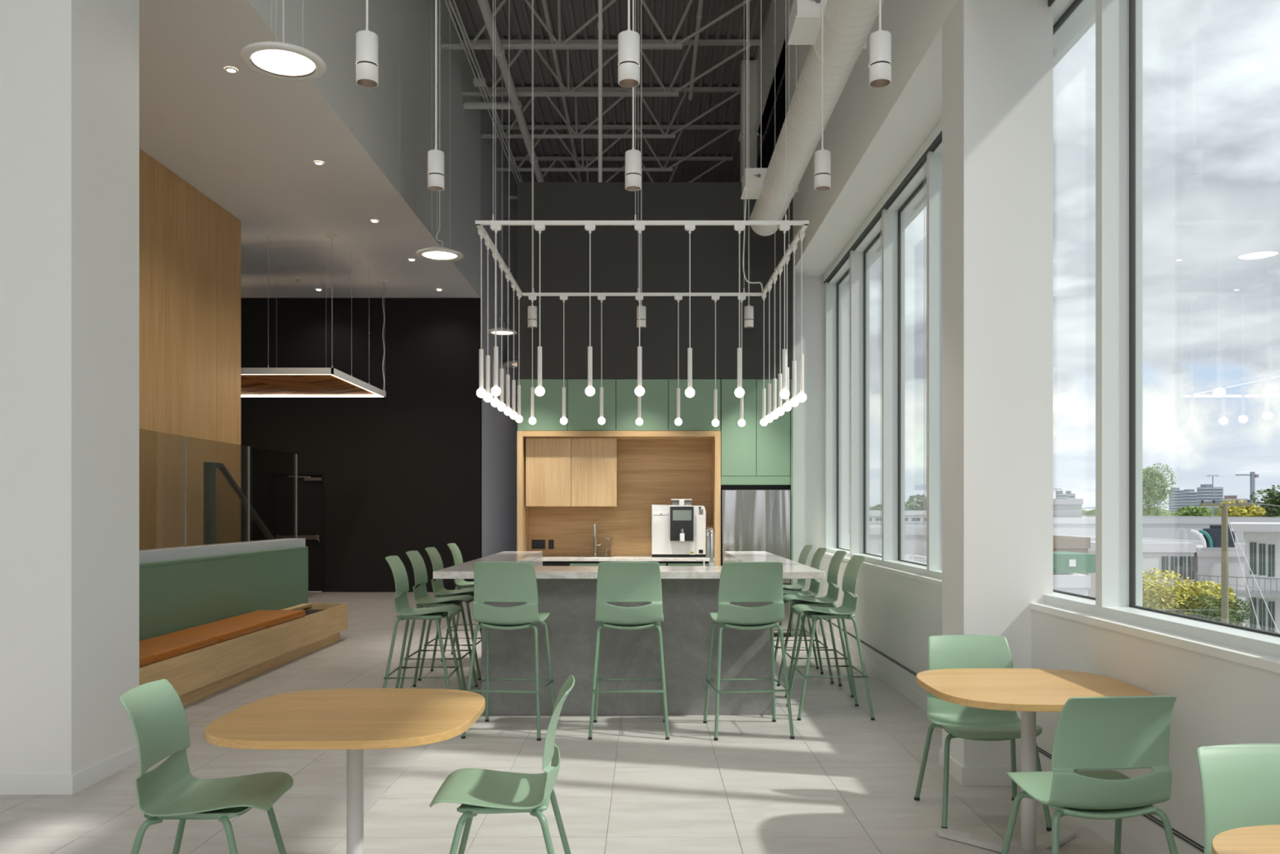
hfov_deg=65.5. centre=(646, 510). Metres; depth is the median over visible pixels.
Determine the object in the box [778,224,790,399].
globe pendant
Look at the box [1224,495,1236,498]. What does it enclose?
plant
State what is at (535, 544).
wall outlet
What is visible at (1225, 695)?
wall
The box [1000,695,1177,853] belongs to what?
cafe chair
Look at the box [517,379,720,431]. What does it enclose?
upper cabinet
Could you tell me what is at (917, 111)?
trim
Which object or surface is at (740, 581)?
bar stool
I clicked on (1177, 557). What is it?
office block
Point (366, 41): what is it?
pendant
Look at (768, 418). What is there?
globe pendant
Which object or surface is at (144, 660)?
bench cushion
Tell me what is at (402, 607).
bar stool
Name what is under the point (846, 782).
floor
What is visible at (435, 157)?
pendant
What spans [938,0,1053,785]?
wall column
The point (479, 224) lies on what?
frame
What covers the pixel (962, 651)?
cafe chair
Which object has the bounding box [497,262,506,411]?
globe pendant
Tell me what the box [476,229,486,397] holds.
globe pendant
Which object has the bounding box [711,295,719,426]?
globe pendant
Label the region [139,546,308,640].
wall
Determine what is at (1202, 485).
plant
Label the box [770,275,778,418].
globe pendant
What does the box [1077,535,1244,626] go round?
office block
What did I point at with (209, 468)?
balustrade
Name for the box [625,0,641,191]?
pendant
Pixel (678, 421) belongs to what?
globe pendant
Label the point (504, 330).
pendant
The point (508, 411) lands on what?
globe pendant
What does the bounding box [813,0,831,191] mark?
pendant
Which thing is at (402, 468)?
wall
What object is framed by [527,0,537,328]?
pendant
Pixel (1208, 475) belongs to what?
street light
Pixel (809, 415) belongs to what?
wall
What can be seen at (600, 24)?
vertical pipe
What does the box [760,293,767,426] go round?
globe pendant
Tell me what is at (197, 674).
bench
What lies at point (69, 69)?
column
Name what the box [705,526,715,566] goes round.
bar faucet
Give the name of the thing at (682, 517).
dispenser
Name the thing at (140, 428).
guard
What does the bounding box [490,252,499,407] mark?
globe pendant
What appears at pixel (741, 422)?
globe pendant
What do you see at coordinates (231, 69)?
recessed light
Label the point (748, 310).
pendant
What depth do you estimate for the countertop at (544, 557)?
11.48 m
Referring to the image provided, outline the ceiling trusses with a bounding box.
[448,0,786,182]
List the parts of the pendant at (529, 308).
hanging rod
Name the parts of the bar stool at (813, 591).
leg, leg, leg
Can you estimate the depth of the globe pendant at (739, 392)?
7.27 m
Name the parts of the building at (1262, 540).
railing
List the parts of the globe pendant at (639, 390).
stem, cord, bulb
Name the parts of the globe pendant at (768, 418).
stem, cord, bulb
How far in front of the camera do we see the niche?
12.06 m
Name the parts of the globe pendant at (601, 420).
bulb, stem, cord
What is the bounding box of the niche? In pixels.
[516,431,720,565]
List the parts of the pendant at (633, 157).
hanging rod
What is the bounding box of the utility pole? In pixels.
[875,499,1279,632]
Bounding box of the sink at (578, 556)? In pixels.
[577,555,612,557]
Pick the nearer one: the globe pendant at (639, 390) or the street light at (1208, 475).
the globe pendant at (639, 390)
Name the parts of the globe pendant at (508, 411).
bulb, stem, cord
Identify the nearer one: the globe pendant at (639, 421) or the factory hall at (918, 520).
the globe pendant at (639, 421)
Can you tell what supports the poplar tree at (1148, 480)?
on the ground
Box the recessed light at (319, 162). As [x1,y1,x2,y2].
[313,160,324,164]
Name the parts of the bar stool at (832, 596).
leg, leg, leg, leg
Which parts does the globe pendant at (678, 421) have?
stem, cord, bulb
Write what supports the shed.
on the ground
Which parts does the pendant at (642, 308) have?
hanging rod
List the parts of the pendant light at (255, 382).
frame, power cord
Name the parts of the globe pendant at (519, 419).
bulb, stem, cord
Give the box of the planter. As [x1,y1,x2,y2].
[281,603,347,629]
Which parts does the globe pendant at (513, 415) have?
stem, cord, bulb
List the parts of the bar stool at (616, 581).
leg, leg, leg, leg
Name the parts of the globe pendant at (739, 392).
cord, stem, bulb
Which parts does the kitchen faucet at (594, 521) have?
spout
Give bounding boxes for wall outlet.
[531,539,545,548]
[548,539,553,548]
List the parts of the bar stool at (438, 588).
leg, leg, leg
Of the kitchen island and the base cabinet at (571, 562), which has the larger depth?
the base cabinet at (571, 562)
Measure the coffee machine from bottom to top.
0.680 m
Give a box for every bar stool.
[382,555,462,690]
[400,550,478,690]
[417,546,481,680]
[440,542,479,662]
[461,561,555,741]
[587,561,669,739]
[702,561,794,740]
[773,544,818,668]
[773,547,834,683]
[777,550,853,697]
[786,555,875,720]
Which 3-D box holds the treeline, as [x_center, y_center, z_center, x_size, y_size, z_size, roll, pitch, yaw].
[341.435,5.477,524.701,569.653,15.932,362.082,0,0,0]
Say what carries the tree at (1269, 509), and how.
on the ground
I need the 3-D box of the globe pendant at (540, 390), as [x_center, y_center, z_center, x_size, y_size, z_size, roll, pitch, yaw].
[-0.779,-1.460,7.280,0.076,1.252,0.072,0,0,0]
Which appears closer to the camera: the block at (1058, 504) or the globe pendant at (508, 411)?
the globe pendant at (508, 411)
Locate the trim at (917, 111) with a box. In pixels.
[792,0,1095,276]
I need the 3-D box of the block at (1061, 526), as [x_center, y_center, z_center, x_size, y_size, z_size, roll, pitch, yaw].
[24.744,4.964,62.120,6.472,8.992,2.360,0,0,0]
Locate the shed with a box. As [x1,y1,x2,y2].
[1053,535,1090,574]
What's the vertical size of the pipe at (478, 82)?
0.080 m
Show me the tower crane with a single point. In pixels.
(1252, 475)
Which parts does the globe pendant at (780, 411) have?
stem, cord, bulb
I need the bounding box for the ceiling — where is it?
[139,0,479,297]
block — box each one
[1053,498,1083,517]
[1053,517,1095,535]
[1053,534,1196,606]
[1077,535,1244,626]
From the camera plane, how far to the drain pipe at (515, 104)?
15.78 m
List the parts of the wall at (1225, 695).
baseboard, baseboard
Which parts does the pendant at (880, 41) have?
hanging rod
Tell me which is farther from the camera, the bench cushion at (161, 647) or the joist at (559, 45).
the joist at (559, 45)
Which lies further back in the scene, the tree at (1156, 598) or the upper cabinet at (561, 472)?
the tree at (1156, 598)
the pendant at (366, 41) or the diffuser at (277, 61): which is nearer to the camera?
the pendant at (366, 41)
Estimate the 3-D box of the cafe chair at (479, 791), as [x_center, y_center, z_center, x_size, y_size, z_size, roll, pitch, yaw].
[-0.509,1.044,3.640,0.508,0.832,0.518,0,0,-2]
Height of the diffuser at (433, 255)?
0.001 m
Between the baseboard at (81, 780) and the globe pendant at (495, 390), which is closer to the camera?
the baseboard at (81, 780)
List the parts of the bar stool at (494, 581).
leg, leg, leg, leg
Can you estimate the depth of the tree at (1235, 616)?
32.46 m
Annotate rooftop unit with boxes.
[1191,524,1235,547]
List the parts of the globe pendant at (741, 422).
bulb, stem, cord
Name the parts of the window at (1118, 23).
head rail, rail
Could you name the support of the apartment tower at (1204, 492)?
on the ground
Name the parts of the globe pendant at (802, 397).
stem, bulb, cord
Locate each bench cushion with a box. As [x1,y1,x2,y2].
[139,635,218,662]
[139,654,153,666]
[160,621,266,643]
[217,609,306,627]
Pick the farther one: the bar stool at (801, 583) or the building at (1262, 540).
the building at (1262, 540)
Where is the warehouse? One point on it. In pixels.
(1172, 527)
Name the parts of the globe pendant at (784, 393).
stem, bulb, cord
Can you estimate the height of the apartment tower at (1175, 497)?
34.381 m
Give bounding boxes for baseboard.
[0,744,139,794]
[324,586,455,591]
[792,625,817,633]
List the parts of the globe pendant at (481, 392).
stem, cord, bulb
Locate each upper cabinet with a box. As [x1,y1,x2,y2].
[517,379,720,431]
[525,437,617,506]
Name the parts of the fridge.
door, drawer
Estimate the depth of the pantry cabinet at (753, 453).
11.48 m
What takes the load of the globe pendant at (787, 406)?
hanging from the frame at (479, 224)
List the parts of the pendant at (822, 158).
hanging rod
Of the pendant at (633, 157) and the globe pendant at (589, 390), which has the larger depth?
the globe pendant at (589, 390)
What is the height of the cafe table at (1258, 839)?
0.721 m
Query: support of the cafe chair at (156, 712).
on the floor
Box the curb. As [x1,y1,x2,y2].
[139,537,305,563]
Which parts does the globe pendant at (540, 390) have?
bulb, stem, cord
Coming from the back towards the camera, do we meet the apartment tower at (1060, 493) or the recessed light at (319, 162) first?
the apartment tower at (1060, 493)
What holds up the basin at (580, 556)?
in the sink at (578, 556)
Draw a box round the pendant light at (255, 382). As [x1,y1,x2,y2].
[240,233,387,397]
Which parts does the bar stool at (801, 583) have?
leg, leg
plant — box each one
[1184,488,1194,492]
[1200,484,1212,487]
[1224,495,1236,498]
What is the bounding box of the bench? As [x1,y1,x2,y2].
[139,603,347,706]
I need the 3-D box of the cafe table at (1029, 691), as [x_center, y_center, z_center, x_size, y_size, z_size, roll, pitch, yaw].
[1.612,1.095,4.200,0.860,0.721,0.864,0,0,0]
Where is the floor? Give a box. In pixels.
[0,591,1124,853]
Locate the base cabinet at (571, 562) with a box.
[542,560,714,565]
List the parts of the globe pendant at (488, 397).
stem, cord, bulb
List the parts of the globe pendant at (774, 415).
stem, cord, bulb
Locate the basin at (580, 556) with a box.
[579,555,609,556]
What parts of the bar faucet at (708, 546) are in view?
spout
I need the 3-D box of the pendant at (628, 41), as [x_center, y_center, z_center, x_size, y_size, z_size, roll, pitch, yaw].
[-0.082,-4.786,4.670,0.102,5.568,0.102,0,0,0]
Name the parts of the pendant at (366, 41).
hanging rod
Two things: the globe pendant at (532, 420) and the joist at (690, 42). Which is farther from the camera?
the joist at (690, 42)
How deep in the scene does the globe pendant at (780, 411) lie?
8.57 m
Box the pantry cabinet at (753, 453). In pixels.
[720,378,792,636]
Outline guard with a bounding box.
[140,428,297,551]
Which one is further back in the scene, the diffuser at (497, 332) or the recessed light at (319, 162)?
the diffuser at (497, 332)
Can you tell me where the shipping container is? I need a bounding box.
[1053,551,1095,573]
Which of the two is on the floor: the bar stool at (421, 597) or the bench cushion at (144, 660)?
the bar stool at (421, 597)
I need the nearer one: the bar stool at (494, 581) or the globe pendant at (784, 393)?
the bar stool at (494, 581)
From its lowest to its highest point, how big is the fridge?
1.730 m
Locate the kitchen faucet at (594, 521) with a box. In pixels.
[593,520,601,555]
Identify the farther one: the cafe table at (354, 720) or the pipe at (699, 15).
the pipe at (699, 15)
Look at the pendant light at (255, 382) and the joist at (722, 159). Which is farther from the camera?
the joist at (722, 159)
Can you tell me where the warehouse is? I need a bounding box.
[1081,515,1279,543]
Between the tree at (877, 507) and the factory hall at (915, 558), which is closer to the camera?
the factory hall at (915, 558)
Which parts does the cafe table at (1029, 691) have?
arm, arm, arm, arm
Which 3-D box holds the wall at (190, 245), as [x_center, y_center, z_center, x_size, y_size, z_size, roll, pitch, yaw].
[-5.378,-1.164,9.418,0.145,5.248,7.217,0,0,0]
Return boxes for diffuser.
[251,49,315,75]
[422,251,457,259]
[491,331,513,334]
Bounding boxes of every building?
[1053,571,1090,595]
[1195,522,1279,633]
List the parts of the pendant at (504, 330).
power cord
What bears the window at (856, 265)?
in the wall at (1225, 695)
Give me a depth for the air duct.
7.10 m
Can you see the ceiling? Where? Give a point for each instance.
(250, 141)
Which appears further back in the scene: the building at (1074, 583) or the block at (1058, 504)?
the block at (1058, 504)
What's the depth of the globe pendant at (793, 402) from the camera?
7.84 m
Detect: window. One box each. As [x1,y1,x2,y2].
[825,138,942,578]
[1044,0,1279,657]
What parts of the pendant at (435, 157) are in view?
hanging rod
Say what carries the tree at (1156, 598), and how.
on the ground
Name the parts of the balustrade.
newel post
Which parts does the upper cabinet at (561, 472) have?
door, door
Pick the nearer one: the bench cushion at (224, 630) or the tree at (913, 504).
the bench cushion at (224, 630)
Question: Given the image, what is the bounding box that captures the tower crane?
[1235,471,1258,505]
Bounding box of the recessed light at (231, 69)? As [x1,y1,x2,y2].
[224,66,237,72]
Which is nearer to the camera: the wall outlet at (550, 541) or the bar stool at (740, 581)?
the bar stool at (740, 581)
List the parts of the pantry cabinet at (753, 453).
door, filler panel, door, panel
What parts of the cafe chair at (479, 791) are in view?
leg, leg, leg, leg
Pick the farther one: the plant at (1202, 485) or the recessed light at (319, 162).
the plant at (1202, 485)
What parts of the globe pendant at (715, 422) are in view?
stem, cord, bulb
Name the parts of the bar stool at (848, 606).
leg, leg, leg, leg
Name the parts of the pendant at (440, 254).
power cord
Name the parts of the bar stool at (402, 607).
leg, leg, leg, leg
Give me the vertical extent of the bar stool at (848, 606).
1.132 m
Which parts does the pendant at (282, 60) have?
power cord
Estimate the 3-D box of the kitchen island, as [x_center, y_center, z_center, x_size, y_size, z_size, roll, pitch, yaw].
[-0.120,0.965,8.650,2.660,0.991,3.100,0,0,0]
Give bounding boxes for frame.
[475,0,808,296]
[822,118,942,542]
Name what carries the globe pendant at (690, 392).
hanging from the frame at (479, 224)
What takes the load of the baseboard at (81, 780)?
attached to the column at (69, 69)
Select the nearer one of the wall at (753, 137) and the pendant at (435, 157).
the pendant at (435, 157)
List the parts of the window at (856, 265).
rail, head rail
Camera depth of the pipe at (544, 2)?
16.56 m
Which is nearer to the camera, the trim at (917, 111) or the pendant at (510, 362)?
the trim at (917, 111)
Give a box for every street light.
[1053,488,1062,498]
[1208,475,1217,516]
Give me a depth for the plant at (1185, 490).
1054.32 m
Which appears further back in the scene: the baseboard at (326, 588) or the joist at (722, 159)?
the joist at (722, 159)
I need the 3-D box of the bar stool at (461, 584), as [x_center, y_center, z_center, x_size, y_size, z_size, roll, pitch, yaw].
[-1.710,0.894,9.850,0.543,1.132,0.520,0,0,0]
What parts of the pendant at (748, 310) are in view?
hanging rod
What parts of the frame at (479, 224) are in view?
rail, rail, rail, rail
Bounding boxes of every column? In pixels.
[0,0,139,774]
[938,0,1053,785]
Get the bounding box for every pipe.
[444,0,522,184]
[463,0,544,182]
[542,0,582,182]
[597,0,603,182]
[688,0,703,100]
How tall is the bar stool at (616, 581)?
1.132 m
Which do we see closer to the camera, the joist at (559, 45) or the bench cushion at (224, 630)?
the bench cushion at (224, 630)
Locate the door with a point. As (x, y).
(310, 485)
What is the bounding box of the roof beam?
[753,0,786,134]
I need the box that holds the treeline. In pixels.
[870,505,1279,517]
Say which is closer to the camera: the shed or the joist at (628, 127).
the joist at (628, 127)
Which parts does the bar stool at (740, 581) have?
leg, leg, leg, leg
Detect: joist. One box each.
[441,0,751,49]
[462,39,760,96]
[480,87,740,137]
[495,124,740,171]
[507,156,733,199]
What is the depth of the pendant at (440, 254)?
11.08 m
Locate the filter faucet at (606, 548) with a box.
[604,535,611,555]
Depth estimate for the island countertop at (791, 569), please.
7.06 m
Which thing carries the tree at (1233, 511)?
on the ground
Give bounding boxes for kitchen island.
[481,555,773,715]
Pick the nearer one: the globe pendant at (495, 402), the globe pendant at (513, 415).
the globe pendant at (495, 402)
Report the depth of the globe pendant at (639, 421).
9.67 m
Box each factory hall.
[869,510,925,526]
[869,524,926,556]
[880,555,926,564]
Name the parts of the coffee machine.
panel, hopper lid, service panel, panel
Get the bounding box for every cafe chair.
[119,678,293,853]
[429,675,574,853]
[914,634,1051,831]
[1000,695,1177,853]
[1195,743,1279,853]
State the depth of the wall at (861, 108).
7.85 m
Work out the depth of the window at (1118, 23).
4.62 m
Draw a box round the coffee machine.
[651,498,706,556]
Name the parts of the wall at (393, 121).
trim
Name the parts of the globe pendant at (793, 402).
stem, cord, bulb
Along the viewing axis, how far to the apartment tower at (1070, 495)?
1049.95 m
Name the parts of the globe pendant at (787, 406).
stem, cord, bulb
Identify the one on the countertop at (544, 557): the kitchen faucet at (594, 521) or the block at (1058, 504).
the kitchen faucet at (594, 521)
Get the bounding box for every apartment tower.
[1057,490,1068,498]
[1065,490,1075,498]
[1168,487,1184,511]
[1181,488,1196,507]
[1196,484,1223,508]
[1220,495,1248,502]
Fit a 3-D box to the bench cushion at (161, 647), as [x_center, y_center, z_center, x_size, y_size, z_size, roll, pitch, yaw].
[-3.642,1.029,7.407,0.486,0.064,1.035,0,0,0]
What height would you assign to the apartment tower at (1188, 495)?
31.697 m
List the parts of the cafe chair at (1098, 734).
leg, leg, leg, leg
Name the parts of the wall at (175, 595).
panel, cap trim, panel, panel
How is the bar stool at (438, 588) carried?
on the floor
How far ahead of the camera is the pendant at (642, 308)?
10.90 m
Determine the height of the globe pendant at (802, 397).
1.272 m
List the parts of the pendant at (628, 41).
hanging rod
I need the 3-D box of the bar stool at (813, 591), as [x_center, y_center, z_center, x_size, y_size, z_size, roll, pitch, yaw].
[1.310,0.894,8.640,0.543,1.132,0.520,0,0,0]
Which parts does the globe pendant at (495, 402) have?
cord, stem, bulb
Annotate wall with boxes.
[139,148,240,549]
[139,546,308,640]
[240,297,481,586]
[248,0,517,557]
[517,182,792,555]
[737,60,759,182]
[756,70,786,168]
[786,0,1095,270]
[792,276,849,625]
[817,551,1279,853]
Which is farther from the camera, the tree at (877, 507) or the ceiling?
the tree at (877, 507)
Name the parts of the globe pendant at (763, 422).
bulb, stem, cord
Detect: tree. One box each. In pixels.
[869,503,881,510]
[904,493,925,510]
[1142,462,1177,515]
[1142,567,1239,625]
[1164,506,1212,516]
[1176,594,1251,626]
[1217,499,1266,516]
[1247,484,1279,516]
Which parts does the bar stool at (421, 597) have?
leg, leg, leg, leg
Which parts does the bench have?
panel, panel, panel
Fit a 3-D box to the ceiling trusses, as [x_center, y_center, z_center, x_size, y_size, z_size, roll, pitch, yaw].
[-1.443,-7.657,10.450,9.314,0.175,31.300,0,0,0]
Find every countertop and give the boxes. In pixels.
[432,551,824,578]
[542,555,715,560]
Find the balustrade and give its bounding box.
[203,462,275,544]
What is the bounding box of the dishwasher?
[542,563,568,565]
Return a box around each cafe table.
[204,688,484,853]
[915,668,1154,853]
[1211,824,1279,853]
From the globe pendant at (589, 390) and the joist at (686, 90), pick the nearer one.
the globe pendant at (589, 390)
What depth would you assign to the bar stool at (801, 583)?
9.46 m
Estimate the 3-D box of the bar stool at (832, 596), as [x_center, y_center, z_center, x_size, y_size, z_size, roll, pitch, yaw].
[1.355,0.894,8.030,0.543,1.132,0.520,0,0,0]
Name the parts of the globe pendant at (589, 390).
cord, stem, bulb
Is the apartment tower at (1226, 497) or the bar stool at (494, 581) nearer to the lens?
the bar stool at (494, 581)
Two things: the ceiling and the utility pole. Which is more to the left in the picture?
the ceiling
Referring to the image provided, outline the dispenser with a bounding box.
[670,506,693,540]
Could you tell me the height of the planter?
0.292 m
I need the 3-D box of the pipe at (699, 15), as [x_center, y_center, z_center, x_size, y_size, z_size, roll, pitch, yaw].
[0.770,-7.190,12.700,0.083,0.081,9.400,0,0,0]
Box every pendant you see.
[239,0,326,80]
[355,0,378,87]
[415,0,463,262]
[427,0,444,191]
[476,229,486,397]
[483,240,492,402]
[488,35,517,335]
[490,224,501,395]
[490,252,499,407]
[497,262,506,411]
[503,273,511,415]
[503,360,517,368]
[510,283,517,419]
[515,292,522,422]
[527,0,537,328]
[528,295,536,424]
[534,224,545,395]
[560,295,568,424]
[584,224,595,395]
[597,295,605,424]
[617,0,639,87]
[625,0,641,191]
[634,224,644,395]
[635,295,643,425]
[636,0,645,328]
[674,295,682,425]
[684,224,695,397]
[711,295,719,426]
[733,224,745,397]
[737,295,746,426]
[744,0,753,328]
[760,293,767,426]
[765,284,773,422]
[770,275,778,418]
[776,266,784,415]
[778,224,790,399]
[782,255,791,411]
[789,244,799,406]
[796,231,806,402]
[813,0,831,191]
[868,0,891,87]
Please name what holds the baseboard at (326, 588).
attached to the wall at (402, 468)
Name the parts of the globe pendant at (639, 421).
stem, bulb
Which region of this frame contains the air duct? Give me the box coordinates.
[740,0,884,235]
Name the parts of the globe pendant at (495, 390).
stem, cord, bulb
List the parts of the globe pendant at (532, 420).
stem, cord, bulb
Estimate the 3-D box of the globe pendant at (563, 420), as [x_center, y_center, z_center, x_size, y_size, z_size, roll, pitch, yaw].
[-0.804,-1.460,9.690,0.076,1.252,0.072,0,0,0]
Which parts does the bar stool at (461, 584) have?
leg, leg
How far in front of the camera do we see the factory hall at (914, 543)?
50.00 m
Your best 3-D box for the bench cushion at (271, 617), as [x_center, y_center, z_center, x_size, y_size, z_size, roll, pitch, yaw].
[-3.642,1.029,9.447,0.486,0.064,1.035,0,0,0]
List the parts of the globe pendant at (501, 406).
stem, cord, bulb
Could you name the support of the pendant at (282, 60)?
hanging from the ceiling trusses
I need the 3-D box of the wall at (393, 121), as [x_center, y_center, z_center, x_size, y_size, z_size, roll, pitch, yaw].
[-3.019,-3.055,15.905,0.122,9.030,20.190,0,0,0]
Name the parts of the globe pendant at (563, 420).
bulb, stem, cord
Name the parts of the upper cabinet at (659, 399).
door, door, door, door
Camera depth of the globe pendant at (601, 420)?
9.68 m
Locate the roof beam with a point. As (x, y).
(768, 37)
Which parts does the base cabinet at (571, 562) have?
door, door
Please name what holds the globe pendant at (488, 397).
hanging from the frame at (479, 224)
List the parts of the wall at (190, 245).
panel, panel, panel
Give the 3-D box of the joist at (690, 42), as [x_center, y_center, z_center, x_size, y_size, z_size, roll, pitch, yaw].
[-0.555,-7.122,16.050,4.810,0.885,0.090,0,0,0]
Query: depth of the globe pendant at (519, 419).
9.54 m
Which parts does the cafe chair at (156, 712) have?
leg, leg, leg, leg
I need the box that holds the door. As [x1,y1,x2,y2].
[269,471,324,591]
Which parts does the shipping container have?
white panel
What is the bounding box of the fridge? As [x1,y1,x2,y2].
[720,484,790,634]
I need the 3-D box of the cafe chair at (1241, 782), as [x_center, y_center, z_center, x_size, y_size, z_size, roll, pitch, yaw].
[1.660,1.044,2.436,0.518,0.832,0.508,0,0,0]
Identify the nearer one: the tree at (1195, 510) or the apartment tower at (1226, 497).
the tree at (1195, 510)
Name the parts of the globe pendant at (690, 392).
stem, bulb, cord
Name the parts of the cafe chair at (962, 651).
leg, leg, leg, leg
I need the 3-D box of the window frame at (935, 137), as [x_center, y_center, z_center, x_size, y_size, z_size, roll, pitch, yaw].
[2.120,-1.260,8.740,0.075,3.005,6.080,0,0,0]

